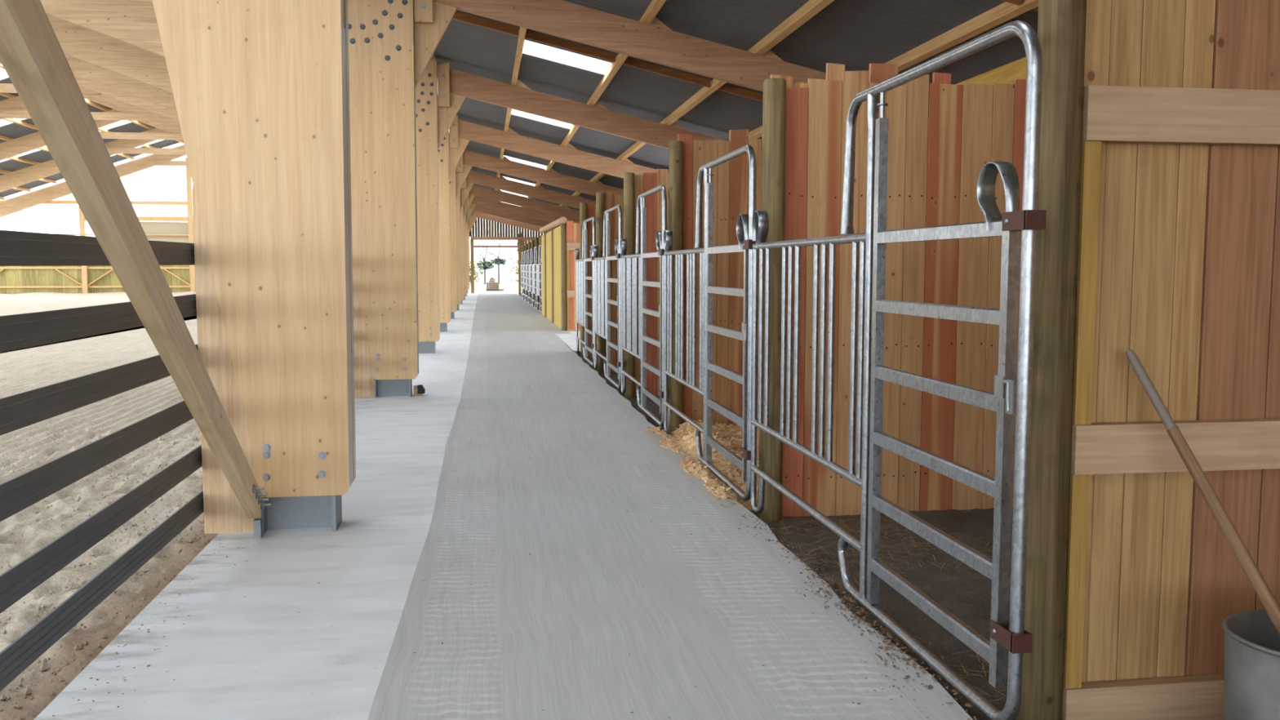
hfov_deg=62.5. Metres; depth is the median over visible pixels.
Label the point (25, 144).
frame
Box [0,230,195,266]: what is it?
fence rail
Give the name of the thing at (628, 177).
post
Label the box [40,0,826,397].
frame
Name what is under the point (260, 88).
wooden column
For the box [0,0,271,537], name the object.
diagonal brace
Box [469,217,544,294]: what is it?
wall
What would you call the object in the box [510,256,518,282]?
shrub
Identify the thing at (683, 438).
straw
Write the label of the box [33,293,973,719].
floor
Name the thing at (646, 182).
wall
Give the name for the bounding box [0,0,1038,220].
ceiling
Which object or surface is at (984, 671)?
litter
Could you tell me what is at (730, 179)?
wall
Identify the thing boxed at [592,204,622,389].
gate
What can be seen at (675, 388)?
post
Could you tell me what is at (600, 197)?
post
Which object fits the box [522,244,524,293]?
post
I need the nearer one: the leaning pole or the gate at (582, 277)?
the gate at (582, 277)
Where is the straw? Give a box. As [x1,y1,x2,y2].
[637,419,759,511]
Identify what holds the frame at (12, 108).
on the floor at (705, 609)
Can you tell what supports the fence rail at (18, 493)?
attached to the wooden column
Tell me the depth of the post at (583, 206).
19.52 m
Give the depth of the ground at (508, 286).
94.52 m
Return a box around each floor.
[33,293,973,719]
[519,294,1013,719]
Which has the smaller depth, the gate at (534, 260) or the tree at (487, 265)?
the gate at (534, 260)
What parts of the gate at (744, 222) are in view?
rail, rail, rail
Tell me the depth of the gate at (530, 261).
43.95 m
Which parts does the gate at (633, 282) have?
rail, rail, rail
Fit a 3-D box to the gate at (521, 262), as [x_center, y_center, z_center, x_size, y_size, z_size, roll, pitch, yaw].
[-6.047,-4.335,54.128,0.073,2.351,3.279,-1,5,-8]
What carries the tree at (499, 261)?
on the ground at (508, 286)
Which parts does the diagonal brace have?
foot plate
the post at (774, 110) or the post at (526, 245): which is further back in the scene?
the post at (526, 245)
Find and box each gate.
[575,216,595,366]
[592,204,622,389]
[620,184,668,426]
[663,145,756,501]
[750,20,1046,719]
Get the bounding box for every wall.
[0,157,195,293]
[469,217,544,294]
[538,216,567,330]
[566,220,580,331]
[586,203,596,356]
[603,191,657,371]
[634,168,761,395]
[677,128,762,426]
[770,62,1026,516]
[1062,0,1279,719]
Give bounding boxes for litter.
[728,512,1004,719]
[772,516,1011,701]
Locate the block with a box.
[413,384,425,395]
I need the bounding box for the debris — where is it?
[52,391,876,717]
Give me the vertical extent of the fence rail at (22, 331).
0.141 m
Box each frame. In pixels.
[0,61,595,310]
[0,94,579,304]
[0,109,579,299]
[0,128,560,296]
[0,144,551,293]
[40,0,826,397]
[46,13,761,353]
[64,53,657,331]
[73,74,623,319]
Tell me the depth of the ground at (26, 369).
7.71 m
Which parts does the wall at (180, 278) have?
post, rail, rail, post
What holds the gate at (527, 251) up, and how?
on the floor at (705, 609)
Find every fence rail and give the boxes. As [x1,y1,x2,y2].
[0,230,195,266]
[0,293,196,352]
[0,344,198,435]
[0,400,193,521]
[0,444,202,613]
[0,489,204,691]
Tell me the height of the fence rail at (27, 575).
0.141 m
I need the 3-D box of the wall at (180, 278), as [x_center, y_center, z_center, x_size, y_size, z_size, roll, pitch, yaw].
[-26.075,-7.850,62.435,29.900,8.100,0.260,-1,5,-8]
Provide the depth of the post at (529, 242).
49.08 m
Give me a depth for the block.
12.81 m
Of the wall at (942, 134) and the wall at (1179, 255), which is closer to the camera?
the wall at (1179, 255)
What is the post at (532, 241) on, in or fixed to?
on the floor at (966, 596)
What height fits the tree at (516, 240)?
5.459 m
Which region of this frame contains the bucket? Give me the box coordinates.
[1222,608,1279,719]
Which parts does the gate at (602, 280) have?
rail, rail, rail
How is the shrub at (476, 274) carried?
on the ground at (508, 286)
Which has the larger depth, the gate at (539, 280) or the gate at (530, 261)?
the gate at (530, 261)
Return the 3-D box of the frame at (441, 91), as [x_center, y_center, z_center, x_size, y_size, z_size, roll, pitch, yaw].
[-15.399,-4.512,17.294,37.785,9.088,0.356,-1,5,-8]
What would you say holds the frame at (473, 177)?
on the floor at (705, 609)
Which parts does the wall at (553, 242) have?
post, log rail, post, post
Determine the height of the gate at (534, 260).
2.351 m
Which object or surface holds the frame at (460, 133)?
on the floor at (705, 609)
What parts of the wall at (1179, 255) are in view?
rail, rail, rail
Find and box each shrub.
[469,260,483,285]
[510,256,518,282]
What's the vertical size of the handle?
1.299 m
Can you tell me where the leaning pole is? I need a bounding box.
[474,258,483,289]
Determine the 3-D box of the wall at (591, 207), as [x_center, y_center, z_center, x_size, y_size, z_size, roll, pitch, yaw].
[0.745,-1.542,20.001,3.527,2.961,0.038,-1,5,-8]
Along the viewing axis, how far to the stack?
74.15 m
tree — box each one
[475,232,495,284]
[479,240,512,284]
[515,240,521,253]
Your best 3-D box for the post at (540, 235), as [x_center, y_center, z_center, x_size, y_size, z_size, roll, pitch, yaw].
[-3.660,-3.172,39.261,0.153,2.904,0.154,-1,5,-8]
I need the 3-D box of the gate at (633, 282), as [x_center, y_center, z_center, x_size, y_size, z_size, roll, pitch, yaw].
[0.007,-0.627,11.570,0.073,2.351,3.129,-1,5,-8]
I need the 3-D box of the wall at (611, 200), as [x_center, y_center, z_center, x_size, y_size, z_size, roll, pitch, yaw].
[1.212,-1.281,17.008,3.607,2.959,0.036,-1,5,-8]
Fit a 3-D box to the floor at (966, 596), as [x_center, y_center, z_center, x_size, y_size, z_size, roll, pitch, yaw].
[0.552,-0.372,23.355,4.660,0.060,86.070,-1,5,-8]
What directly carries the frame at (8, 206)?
on the floor at (705, 609)
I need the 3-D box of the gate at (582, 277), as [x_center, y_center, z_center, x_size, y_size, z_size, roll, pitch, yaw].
[-0.934,-1.176,17.877,0.073,2.351,3.129,-1,5,-8]
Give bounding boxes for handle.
[1125,349,1279,635]
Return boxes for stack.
[485,276,503,290]
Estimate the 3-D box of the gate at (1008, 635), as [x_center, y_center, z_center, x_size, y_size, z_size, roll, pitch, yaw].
[0.981,-0.057,5.037,0.073,2.351,3.449,-1,5,-8]
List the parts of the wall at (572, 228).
rail, rail, rail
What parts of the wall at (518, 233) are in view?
door post, door post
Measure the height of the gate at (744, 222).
2.351 m
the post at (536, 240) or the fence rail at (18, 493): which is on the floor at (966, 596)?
the post at (536, 240)
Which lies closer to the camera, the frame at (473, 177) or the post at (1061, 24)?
the post at (1061, 24)
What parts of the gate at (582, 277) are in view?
rail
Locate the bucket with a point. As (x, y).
(1251, 682)
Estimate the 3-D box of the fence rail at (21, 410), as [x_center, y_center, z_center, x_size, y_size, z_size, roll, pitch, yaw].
[-2.090,0.260,2.877,0.013,0.131,6.840,-1,5,-8]
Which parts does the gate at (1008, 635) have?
rail, rail, rail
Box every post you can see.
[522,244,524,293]
[524,244,528,301]
[528,241,531,302]
[531,240,534,306]
[534,237,539,309]
[539,235,542,311]
[579,202,588,356]
[595,192,605,373]
[623,172,635,398]
[667,141,683,434]
[758,78,786,521]
[1014,0,1086,719]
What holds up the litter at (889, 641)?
on the floor at (705, 609)
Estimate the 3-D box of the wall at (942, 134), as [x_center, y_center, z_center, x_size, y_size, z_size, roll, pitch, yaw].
[2.611,-0.457,7.208,3.550,3.018,0.090,-1,5,-8]
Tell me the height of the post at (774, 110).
2.894 m
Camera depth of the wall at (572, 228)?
25.94 m
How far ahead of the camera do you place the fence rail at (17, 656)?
4.41 m
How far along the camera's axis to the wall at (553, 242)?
28.93 m
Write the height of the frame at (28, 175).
9.088 m
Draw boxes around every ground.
[0,291,218,719]
[468,276,580,356]

